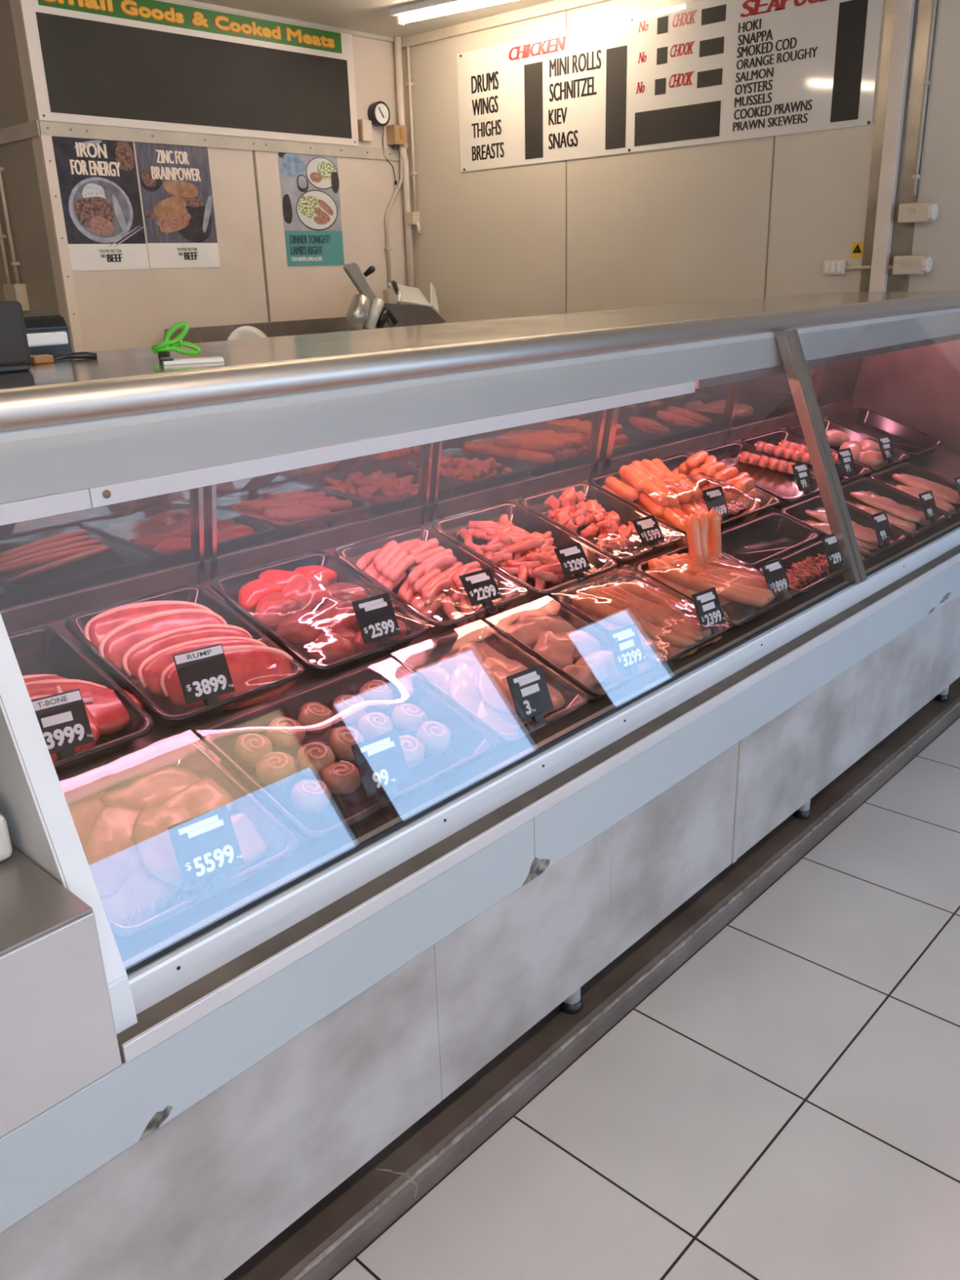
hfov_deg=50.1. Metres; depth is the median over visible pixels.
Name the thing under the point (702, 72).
menu sign
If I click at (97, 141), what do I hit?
print
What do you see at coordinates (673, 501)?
sausage
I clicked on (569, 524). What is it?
meat
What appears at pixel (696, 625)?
sausage
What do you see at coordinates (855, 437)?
tray
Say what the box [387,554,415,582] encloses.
sausage
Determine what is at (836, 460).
slice
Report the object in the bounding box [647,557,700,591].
sausage
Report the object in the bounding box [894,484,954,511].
fish fillet
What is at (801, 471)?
price tag
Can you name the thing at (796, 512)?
tray
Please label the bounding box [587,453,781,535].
tray
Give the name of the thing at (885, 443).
price tag
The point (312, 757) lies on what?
rolled roast
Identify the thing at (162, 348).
scissors
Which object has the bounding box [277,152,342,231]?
picture
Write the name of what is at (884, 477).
tray
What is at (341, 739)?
rolled roast
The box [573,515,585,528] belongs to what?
meat
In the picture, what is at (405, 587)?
sausage
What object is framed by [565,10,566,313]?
trim
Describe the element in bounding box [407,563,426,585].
sausage
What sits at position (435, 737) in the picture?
rolled roast
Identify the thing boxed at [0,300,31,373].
cash register
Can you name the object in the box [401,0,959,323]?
wall
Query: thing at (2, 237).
conduit
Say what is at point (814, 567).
beef mince
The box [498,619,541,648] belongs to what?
chicken thigh
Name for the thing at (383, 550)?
sausage
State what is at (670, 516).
sausage
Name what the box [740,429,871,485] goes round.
tray
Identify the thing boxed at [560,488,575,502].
meat
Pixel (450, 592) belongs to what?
sausage
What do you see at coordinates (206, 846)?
price tag
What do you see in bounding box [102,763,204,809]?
piece
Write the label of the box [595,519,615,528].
meat
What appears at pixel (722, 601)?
sausage
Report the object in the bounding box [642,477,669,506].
sausage
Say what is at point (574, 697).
tray
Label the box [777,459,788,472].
slice
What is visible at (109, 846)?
piece
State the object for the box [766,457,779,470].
slice
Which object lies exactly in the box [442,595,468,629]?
sausage
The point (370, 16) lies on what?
ceiling
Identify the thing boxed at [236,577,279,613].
beef piece
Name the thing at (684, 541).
sausage
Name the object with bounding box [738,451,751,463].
meat chunk
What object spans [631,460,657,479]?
sausage
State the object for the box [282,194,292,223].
print
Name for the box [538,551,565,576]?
strip
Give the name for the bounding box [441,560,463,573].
sausage
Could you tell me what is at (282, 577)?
beef piece
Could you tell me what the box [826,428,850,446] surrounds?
chicken piece
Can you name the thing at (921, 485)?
fish fillet
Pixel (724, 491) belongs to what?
sausage
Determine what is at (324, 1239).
plinth
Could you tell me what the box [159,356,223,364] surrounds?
paper pad
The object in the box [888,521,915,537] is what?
fish fillet
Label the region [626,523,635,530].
meat
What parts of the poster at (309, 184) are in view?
plate, plate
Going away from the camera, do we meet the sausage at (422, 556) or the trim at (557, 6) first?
the sausage at (422, 556)
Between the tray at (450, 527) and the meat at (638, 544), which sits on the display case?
the tray at (450, 527)
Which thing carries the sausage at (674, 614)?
in the tray at (656, 660)
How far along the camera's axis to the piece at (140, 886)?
1.36 m
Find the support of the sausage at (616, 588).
on the sausage at (674, 614)
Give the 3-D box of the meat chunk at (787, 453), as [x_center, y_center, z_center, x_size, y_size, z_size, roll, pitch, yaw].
[1.026,-0.622,3.425,0.040,0.045,0.122,6,21,21]
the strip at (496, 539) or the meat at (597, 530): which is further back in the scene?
the meat at (597, 530)
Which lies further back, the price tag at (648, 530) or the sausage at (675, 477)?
the sausage at (675, 477)
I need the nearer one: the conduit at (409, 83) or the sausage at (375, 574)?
the sausage at (375, 574)
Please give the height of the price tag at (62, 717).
0.100 m
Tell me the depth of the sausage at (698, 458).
3.06 m
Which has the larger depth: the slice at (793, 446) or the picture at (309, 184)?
the picture at (309, 184)
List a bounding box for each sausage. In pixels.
[355,548,380,570]
[364,561,376,573]
[368,568,380,579]
[373,540,398,565]
[375,544,401,573]
[376,573,386,584]
[381,550,408,578]
[382,571,406,591]
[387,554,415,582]
[397,575,422,597]
[398,538,420,548]
[401,540,424,554]
[402,585,417,603]
[406,564,417,573]
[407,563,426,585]
[408,537,439,556]
[410,593,422,605]
[413,568,441,593]
[413,591,440,611]
[414,546,444,565]
[420,572,448,596]
[421,548,453,564]
[422,577,452,604]
[422,591,446,617]
[423,553,455,574]
[438,555,456,572]
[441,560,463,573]
[441,566,461,591]
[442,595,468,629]
[446,580,457,596]
[451,589,462,603]
[452,560,479,585]
[455,567,482,591]
[458,593,476,624]
[462,588,467,598]
[471,604,485,618]
[480,601,497,614]
[492,598,503,608]
[569,603,621,631]
[571,592,643,626]
[584,586,653,623]
[596,586,662,617]
[601,484,623,498]
[604,475,639,501]
[606,583,672,615]
[617,581,686,614]
[618,465,644,492]
[620,477,640,501]
[621,626,689,658]
[627,463,653,481]
[628,578,693,613]
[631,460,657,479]
[631,619,695,648]
[637,492,665,518]
[638,502,651,513]
[640,458,666,479]
[640,569,698,599]
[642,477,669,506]
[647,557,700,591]
[651,457,673,478]
[651,614,703,642]
[653,477,679,506]
[658,555,733,582]
[661,518,687,546]
[661,612,711,637]
[662,478,693,503]
[662,506,686,531]
[667,473,694,500]
[668,553,743,584]
[670,505,689,519]
[671,466,679,474]
[671,610,720,630]
[676,473,702,501]
[678,460,700,475]
[679,553,714,568]
[680,502,700,516]
[684,513,705,564]
[685,450,708,469]
[685,606,728,626]
[687,552,761,575]
[687,648,697,656]
[688,466,700,480]
[689,500,707,514]
[689,574,769,607]
[692,480,703,489]
[694,571,775,601]
[695,473,711,485]
[696,500,721,521]
[696,511,710,564]
[698,455,717,476]
[701,480,710,497]
[703,461,726,478]
[703,567,768,588]
[705,639,714,646]
[706,508,721,557]
[709,477,722,488]
[711,565,764,579]
[711,635,721,643]
[713,466,737,484]
[718,596,728,605]
[720,457,807,499]
[720,484,726,496]
[724,471,750,491]
[724,490,739,502]
[728,496,741,515]
[733,476,755,495]
[736,488,757,509]
[742,499,759,522]
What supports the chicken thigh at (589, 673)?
in the tray at (546, 607)
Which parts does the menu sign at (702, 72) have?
chalk panel, chalk panel, chalk panel, chalk panel, chalk panel, chalk panel, chalk panel, chalk panel, chalk panel, chalk panel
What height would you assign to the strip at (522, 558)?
0.029 m
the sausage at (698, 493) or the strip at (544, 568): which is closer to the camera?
the strip at (544, 568)
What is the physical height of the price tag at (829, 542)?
0.100 m
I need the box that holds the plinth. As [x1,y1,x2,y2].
[223,676,959,1279]
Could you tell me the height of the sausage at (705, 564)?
0.081 m
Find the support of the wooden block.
on the display case
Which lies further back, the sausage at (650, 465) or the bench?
the bench
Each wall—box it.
[0,0,59,314]
[9,0,408,351]
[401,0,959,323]
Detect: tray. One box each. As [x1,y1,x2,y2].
[7,625,153,774]
[59,737,297,937]
[64,583,303,728]
[201,661,497,843]
[210,551,429,678]
[334,526,527,634]
[397,624,588,746]
[431,501,617,601]
[490,600,651,702]
[518,482,683,568]
[555,568,728,670]
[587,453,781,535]
[635,544,792,632]
[693,441,819,509]
[720,512,820,569]
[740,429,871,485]
[757,539,866,600]
[780,494,909,563]
[786,417,910,476]
[826,408,946,462]
[840,477,949,539]
[869,462,959,520]
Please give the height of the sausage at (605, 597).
0.073 m
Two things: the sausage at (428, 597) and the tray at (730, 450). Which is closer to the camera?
the sausage at (428, 597)
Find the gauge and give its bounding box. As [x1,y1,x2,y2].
[367,101,396,185]
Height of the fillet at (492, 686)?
0.052 m
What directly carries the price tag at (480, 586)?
in the tray at (510, 590)
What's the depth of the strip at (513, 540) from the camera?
2.44 m
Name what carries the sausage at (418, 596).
in the tray at (510, 590)
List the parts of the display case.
panel, door, door rail, door post, panel, door rail, door, door post, door rail, door, panel, sill, leg, door post, door rail, door, panel, door post, door rail, door, leg, door post, door rail, panel, door, panel, leg, panel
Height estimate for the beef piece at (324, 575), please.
0.053 m
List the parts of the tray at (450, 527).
meat strip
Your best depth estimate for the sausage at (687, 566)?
2.49 m
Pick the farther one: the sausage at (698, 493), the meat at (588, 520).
the sausage at (698, 493)
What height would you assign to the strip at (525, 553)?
0.026 m
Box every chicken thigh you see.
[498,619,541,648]
[519,613,574,635]
[533,631,573,669]
[559,657,606,688]
[564,631,600,661]
[581,652,629,682]
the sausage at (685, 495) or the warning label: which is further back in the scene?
the warning label
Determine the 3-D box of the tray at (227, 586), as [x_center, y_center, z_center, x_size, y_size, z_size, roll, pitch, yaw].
[-0.315,-0.053,2.034,0.340,0.145,0.299,16,26,40]
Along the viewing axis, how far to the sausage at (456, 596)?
2.21 m
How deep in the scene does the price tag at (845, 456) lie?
3.35 m
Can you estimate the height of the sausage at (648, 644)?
0.069 m
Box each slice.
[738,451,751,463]
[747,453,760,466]
[754,440,765,452]
[758,455,769,467]
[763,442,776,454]
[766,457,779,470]
[773,445,784,457]
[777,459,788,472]
[778,440,790,448]
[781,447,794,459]
[786,462,795,474]
[787,441,799,450]
[791,450,802,462]
[797,444,807,452]
[800,452,809,464]
[833,453,839,464]
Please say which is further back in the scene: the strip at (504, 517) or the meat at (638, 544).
the meat at (638, 544)
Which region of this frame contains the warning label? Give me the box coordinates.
[850,242,863,257]
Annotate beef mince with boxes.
[785,552,835,589]
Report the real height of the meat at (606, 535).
0.029 m
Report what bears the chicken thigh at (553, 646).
in the tray at (546, 607)
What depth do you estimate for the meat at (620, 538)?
2.57 m
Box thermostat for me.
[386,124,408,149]
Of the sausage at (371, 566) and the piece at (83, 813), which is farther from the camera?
the sausage at (371, 566)
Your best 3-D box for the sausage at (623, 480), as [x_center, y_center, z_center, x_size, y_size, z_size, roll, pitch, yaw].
[0.432,-0.429,2.882,0.040,0.063,0.121,-8,21,-17]
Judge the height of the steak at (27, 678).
0.069 m
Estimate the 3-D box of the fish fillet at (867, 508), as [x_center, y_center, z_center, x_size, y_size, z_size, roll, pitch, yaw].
[1.243,-0.380,3.163,0.184,0.066,0.093,9,22,26]
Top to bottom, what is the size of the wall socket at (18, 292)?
0.130 m
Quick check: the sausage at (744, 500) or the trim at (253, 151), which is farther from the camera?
the trim at (253, 151)
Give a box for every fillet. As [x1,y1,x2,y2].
[410,656,452,693]
[441,643,500,673]
[448,662,495,720]
[472,656,528,684]
[474,710,521,743]
[475,662,517,715]
[501,683,564,724]
[805,507,878,542]
[805,517,878,551]
[815,505,825,511]
[821,529,871,559]
[850,520,893,546]
[851,491,921,523]
[854,502,914,530]
[868,492,930,525]
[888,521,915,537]
[891,474,959,504]
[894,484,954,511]
[900,472,918,477]
[906,506,937,522]
[913,476,959,503]
[914,496,951,518]
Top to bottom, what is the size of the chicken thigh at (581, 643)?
0.046 m
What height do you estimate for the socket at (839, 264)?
0.040 m
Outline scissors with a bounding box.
[151,321,200,359]
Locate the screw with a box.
[102,489,111,498]
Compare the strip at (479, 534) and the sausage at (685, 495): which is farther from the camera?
the sausage at (685, 495)
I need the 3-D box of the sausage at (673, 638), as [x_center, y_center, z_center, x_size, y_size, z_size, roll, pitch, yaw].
[0.384,-0.016,2.220,0.165,0.071,0.043,5,21,17]
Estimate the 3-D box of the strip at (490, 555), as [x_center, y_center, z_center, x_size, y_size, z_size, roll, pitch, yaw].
[0.020,-0.202,2.401,0.026,0.031,0.079,-6,20,-11]
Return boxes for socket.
[2,283,30,311]
[383,288,400,304]
[824,262,828,272]
[831,262,835,271]
[837,262,841,271]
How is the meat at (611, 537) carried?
on the meat
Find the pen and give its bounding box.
[53,351,97,360]
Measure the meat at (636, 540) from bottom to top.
0.041 m
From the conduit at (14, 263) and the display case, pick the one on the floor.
the display case
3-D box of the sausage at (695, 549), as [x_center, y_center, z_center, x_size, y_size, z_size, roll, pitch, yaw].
[0.533,-0.210,2.517,0.069,0.197,0.042,8,22,25]
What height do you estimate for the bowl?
0.290 m
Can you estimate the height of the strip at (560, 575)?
0.038 m
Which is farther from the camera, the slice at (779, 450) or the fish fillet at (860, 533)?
the slice at (779, 450)
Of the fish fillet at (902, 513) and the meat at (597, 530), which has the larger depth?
the fish fillet at (902, 513)
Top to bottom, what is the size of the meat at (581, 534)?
0.033 m
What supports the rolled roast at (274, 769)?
in the tray at (469, 743)
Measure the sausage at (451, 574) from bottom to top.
0.035 m
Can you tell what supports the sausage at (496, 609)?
in the tray at (510, 590)
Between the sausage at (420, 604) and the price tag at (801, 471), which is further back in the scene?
the price tag at (801, 471)
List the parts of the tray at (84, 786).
garnish strip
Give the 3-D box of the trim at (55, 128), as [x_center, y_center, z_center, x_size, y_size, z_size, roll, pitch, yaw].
[-1.228,-2.620,5.417,0.012,0.063,2.255,16,26,40]
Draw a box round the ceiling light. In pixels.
[388,0,515,25]
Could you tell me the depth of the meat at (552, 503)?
2.67 m
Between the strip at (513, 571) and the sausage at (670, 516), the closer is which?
the strip at (513, 571)
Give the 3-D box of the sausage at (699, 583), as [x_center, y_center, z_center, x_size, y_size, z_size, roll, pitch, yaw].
[0.588,-0.115,2.429,0.195,0.077,0.043,2,20,9]
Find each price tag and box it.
[31,688,94,765]
[167,804,244,888]
[172,643,235,712]
[351,592,400,652]
[351,728,411,799]
[458,568,502,613]
[506,664,554,724]
[553,542,591,582]
[606,622,646,675]
[631,515,665,551]
[691,586,725,634]
[702,485,729,522]
[760,557,791,599]
[791,462,814,496]
[820,533,844,571]
[835,447,857,480]
[870,511,893,546]
[876,435,896,465]
[918,489,938,523]
[953,476,959,497]
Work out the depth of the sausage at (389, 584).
2.20 m
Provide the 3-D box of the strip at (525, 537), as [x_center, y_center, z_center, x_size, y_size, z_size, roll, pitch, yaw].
[0.094,-0.242,2.458,0.081,0.026,0.026,0,20,4]
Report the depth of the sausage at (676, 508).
2.75 m
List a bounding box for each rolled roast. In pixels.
[233,732,273,767]
[256,751,296,787]
[265,716,305,749]
[291,778,332,813]
[296,741,334,777]
[297,702,333,732]
[321,760,360,794]
[328,725,365,760]
[331,693,367,723]
[356,711,394,739]
[359,679,392,709]
[391,702,426,733]
[398,735,424,768]
[416,720,452,754]
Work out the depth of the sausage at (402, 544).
2.36 m
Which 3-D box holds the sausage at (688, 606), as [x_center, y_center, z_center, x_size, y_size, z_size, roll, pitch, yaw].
[0.413,-0.096,2.348,0.164,0.074,0.039,9,23,28]
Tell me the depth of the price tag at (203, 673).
1.70 m
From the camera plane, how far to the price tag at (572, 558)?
2.36 m
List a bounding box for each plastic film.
[580,569,693,602]
[652,551,792,591]
[682,473,751,494]
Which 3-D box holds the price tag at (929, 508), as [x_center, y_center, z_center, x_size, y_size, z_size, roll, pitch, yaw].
[1.381,-0.403,3.150,0.090,0.100,0.048,-19,26,-40]
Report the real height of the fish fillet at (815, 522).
0.078 m
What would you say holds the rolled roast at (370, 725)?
in the tray at (469, 743)
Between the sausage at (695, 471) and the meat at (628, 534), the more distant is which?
the sausage at (695, 471)
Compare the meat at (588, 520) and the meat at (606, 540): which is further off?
the meat at (588, 520)
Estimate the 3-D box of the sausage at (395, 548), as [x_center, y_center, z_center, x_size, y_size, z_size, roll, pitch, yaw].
[-0.202,-0.179,2.260,0.027,0.042,0.114,5,21,18]
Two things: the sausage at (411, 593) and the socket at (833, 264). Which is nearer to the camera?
the sausage at (411, 593)
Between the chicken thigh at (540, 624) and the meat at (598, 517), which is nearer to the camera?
the chicken thigh at (540, 624)
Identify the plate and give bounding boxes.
[226,325,266,340]
[357,119,373,142]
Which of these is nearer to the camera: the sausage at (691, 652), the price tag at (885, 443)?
the sausage at (691, 652)
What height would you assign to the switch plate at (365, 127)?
0.111 m
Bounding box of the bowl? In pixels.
[68,177,133,242]
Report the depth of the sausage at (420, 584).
2.19 m
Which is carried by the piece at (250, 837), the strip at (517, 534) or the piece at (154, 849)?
the piece at (154, 849)
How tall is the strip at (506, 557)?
0.030 m
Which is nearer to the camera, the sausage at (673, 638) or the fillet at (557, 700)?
the fillet at (557, 700)
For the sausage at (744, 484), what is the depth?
2.95 m
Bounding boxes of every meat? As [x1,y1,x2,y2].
[546,493,561,509]
[547,508,555,519]
[553,506,564,517]
[555,510,572,524]
[556,493,568,502]
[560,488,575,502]
[560,500,568,506]
[562,505,571,513]
[564,520,577,530]
[568,525,577,532]
[569,504,576,513]
[570,505,587,518]
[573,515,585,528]
[574,490,585,502]
[574,500,586,510]
[577,515,594,528]
[579,530,594,541]
[582,524,597,539]
[586,500,597,512]
[587,509,601,520]
[591,523,601,534]
[594,512,606,523]
[595,508,604,514]
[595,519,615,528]
[597,533,607,541]
[597,537,609,546]
[599,536,606,548]
[600,520,611,529]
[604,523,619,533]
[605,515,613,520]
[607,512,617,523]
[607,532,617,541]
[607,538,620,551]
[609,510,620,524]
[613,516,620,523]
[615,536,626,546]
[615,540,628,552]
[617,528,633,541]
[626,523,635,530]
[627,529,640,545]
[628,541,641,546]
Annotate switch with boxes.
[892,255,932,275]
[897,202,938,222]
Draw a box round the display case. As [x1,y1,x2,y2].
[0,290,959,1279]
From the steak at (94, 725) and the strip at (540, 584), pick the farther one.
the strip at (540, 584)
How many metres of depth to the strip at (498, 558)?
2.40 m
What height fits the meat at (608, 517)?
0.022 m
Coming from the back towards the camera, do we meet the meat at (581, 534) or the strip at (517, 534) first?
the meat at (581, 534)
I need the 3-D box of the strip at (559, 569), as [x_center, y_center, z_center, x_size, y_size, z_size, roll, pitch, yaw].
[0.156,-0.169,2.401,0.094,0.030,0.024,6,21,20]
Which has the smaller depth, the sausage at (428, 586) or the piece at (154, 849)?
the piece at (154, 849)
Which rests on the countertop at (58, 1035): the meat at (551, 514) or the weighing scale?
the weighing scale
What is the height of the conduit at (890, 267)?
0.016 m
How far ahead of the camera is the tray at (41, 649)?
1.74 m
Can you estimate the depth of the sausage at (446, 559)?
2.28 m
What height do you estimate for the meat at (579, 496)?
0.032 m
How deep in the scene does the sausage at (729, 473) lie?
3.00 m
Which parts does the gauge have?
casing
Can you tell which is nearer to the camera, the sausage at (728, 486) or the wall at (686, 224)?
the sausage at (728, 486)
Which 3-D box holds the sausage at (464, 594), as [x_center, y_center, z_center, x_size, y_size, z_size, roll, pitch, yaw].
[-0.007,-0.118,2.240,0.027,0.029,0.115,8,22,26]
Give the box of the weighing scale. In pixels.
[0,813,12,862]
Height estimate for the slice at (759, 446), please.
0.046 m
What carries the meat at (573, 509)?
on the meat
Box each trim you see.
[0,120,39,145]
[38,120,399,160]
[38,135,84,352]
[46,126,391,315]
[160,0,394,43]
[252,150,271,321]
[401,0,611,48]
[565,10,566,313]
[764,136,775,297]
[859,0,938,291]
[868,0,915,291]
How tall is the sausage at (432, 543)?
0.030 m
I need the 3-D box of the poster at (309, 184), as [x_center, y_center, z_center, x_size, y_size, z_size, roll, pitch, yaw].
[-0.947,-2.431,5.803,0.005,0.593,0.418,16,26,40]
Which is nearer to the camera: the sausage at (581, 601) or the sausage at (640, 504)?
the sausage at (581, 601)
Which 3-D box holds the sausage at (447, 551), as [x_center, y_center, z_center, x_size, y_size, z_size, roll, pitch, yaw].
[-0.097,-0.180,2.301,0.027,0.029,0.115,10,23,30]
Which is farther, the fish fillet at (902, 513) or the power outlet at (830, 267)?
the power outlet at (830, 267)
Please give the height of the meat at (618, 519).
0.030 m
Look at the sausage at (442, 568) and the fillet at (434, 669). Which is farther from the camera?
the sausage at (442, 568)
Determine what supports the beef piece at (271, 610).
in the tray at (227, 586)
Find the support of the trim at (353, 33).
attached to the wall at (127, 308)
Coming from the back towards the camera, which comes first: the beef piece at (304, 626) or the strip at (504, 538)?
the strip at (504, 538)
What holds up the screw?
attached to the display case
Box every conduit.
[0,167,20,284]
[0,219,11,284]
[383,155,402,288]
[405,46,418,212]
[844,265,893,270]
[911,0,937,196]
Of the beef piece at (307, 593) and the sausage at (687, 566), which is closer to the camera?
the beef piece at (307, 593)
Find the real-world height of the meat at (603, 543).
0.035 m
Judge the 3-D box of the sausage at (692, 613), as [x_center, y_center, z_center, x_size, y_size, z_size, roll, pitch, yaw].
[0.480,-0.058,2.326,0.165,0.068,0.037,3,20,12]
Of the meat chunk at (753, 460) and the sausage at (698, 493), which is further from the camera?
the meat chunk at (753, 460)
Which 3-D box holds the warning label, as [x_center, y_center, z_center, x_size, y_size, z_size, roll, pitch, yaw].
[1.677,-1.733,4.564,0.054,0.064,0.002,16,26,40]
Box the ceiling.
[189,0,555,37]
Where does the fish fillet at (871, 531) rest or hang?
in the tray at (796, 512)
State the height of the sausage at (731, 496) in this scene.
0.043 m
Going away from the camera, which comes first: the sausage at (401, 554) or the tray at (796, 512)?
the sausage at (401, 554)
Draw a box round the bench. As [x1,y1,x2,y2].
[164,316,389,343]
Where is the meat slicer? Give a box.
[342,262,445,330]
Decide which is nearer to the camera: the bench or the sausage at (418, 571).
the sausage at (418, 571)
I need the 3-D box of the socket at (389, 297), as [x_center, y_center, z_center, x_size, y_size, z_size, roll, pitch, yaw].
[-0.542,-2.105,6.338,0.050,0.120,0.100,16,26,40]
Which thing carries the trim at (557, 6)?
attached to the wall at (686, 224)
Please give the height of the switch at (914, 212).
0.076 m
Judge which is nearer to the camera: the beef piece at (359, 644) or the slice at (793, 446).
the beef piece at (359, 644)
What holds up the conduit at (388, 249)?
attached to the wall at (127, 308)
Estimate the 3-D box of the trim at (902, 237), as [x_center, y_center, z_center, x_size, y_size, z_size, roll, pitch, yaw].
[1.781,-1.554,4.530,0.213,2.800,0.006,16,26,40]
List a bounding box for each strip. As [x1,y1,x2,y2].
[460,528,474,542]
[464,542,480,551]
[466,520,493,537]
[467,520,499,528]
[472,528,494,541]
[473,520,495,531]
[476,549,512,562]
[480,543,493,560]
[482,541,513,552]
[486,525,511,545]
[486,529,521,544]
[492,545,514,564]
[493,523,524,533]
[493,529,510,543]
[497,527,527,537]
[497,555,524,566]
[499,514,507,523]
[500,565,533,576]
[501,520,530,533]
[505,537,546,553]
[507,559,542,568]
[512,534,536,542]
[512,551,523,559]
[516,561,527,582]
[521,550,529,556]
[524,551,551,561]
[527,532,545,536]
[527,565,548,578]
[528,552,558,564]
[533,543,546,552]
[533,564,545,589]
[538,530,553,539]
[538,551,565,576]
[541,562,560,573]
[542,546,551,551]
[542,564,564,573]
[545,537,554,546]
[547,544,555,555]
[550,555,558,559]
[554,572,563,583]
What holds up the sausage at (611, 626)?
in the tray at (656, 660)
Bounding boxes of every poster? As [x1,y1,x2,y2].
[51,136,149,271]
[133,142,220,268]
[277,152,344,266]
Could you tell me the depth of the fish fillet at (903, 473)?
3.55 m
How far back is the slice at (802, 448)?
3.44 m
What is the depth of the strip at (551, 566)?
2.38 m
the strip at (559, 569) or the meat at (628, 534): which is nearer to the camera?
the strip at (559, 569)
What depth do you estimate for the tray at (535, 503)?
2.69 m
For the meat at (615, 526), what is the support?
on the meat at (611, 537)
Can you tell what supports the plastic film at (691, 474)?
on the tray at (766, 500)
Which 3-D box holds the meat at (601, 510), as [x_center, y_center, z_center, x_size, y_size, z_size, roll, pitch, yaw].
[0.310,-0.324,2.669,0.031,0.032,0.037,-8,21,-17]
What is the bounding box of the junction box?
[405,212,420,234]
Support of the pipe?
attached to the wall at (127, 308)
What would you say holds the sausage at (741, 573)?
in the tray at (736, 614)
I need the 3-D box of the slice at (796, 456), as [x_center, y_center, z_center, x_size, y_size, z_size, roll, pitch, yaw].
[1.058,-0.614,3.425,0.040,0.044,0.125,5,21,19]
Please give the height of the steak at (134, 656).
0.079 m
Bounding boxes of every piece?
[67,793,106,845]
[82,803,141,893]
[97,863,179,925]
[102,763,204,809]
[133,804,190,885]
[156,779,232,817]
[177,813,264,889]
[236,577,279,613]
[251,591,297,630]
[259,568,304,591]
[278,607,329,645]
[280,578,328,610]
[294,564,335,588]
[308,627,356,663]
[320,599,360,632]
[324,582,366,606]
[354,617,408,653]
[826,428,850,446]
[838,441,862,460]
[856,440,880,451]
[857,449,888,467]
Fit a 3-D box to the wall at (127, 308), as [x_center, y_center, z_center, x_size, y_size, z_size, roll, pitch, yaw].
[-1.238,-1.895,5.728,0.100,2.800,2.270,16,26,40]
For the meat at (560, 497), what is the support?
on the meat at (562, 504)
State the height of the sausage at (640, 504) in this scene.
0.056 m
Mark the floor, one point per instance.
(784, 1104)
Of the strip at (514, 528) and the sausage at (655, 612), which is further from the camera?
the strip at (514, 528)
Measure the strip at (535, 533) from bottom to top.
0.031 m
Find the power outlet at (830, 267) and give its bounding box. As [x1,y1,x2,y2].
[822,260,846,275]
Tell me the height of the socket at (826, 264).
0.040 m
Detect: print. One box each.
[74,139,102,148]
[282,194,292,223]
[330,171,339,193]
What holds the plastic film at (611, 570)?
on the tray at (656, 660)
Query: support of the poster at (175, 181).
attached to the wall at (127, 308)
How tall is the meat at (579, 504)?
0.033 m
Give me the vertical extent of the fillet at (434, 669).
0.052 m
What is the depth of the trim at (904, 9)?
4.31 m
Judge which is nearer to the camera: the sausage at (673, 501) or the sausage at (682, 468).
the sausage at (673, 501)
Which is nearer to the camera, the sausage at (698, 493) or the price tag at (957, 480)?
the sausage at (698, 493)
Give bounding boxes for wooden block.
[30,354,53,364]
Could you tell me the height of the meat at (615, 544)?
0.027 m
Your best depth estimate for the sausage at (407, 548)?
2.36 m
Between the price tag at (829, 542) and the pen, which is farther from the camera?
the price tag at (829, 542)
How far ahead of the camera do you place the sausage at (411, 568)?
2.28 m
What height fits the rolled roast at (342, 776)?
0.041 m
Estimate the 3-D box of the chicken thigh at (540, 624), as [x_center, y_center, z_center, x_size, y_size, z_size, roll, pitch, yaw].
[0.145,-0.033,2.181,0.138,0.056,0.076,-8,21,-16]
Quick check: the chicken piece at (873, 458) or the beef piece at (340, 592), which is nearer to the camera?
the beef piece at (340, 592)
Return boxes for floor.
[328,716,959,1279]
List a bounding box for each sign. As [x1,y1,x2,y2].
[18,0,359,146]
[456,0,884,172]
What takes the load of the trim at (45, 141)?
attached to the wall at (127, 308)
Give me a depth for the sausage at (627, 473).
2.84 m
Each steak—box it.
[22,674,65,683]
[25,678,146,736]
[30,694,100,768]
[84,600,213,648]
[98,608,226,674]
[121,623,252,682]
[137,636,267,696]
[160,644,297,710]
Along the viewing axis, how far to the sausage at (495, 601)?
2.23 m
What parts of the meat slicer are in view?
pusher arm, arm knob, blade, table handle, table rod, plate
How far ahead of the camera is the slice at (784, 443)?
3.44 m
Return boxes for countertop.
[0,290,959,389]
[0,845,121,1137]
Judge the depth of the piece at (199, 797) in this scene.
1.53 m
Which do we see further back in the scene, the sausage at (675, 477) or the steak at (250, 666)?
the sausage at (675, 477)
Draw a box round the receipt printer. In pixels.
[22,311,72,356]
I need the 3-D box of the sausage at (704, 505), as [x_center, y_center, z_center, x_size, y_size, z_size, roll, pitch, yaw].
[0.620,-0.354,2.836,0.043,0.054,0.124,-12,22,-26]
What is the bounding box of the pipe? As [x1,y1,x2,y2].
[393,36,415,305]
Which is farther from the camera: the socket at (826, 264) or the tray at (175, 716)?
the socket at (826, 264)
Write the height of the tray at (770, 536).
0.085 m
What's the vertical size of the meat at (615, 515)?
0.038 m
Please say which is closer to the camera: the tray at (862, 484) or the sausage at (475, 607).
the sausage at (475, 607)

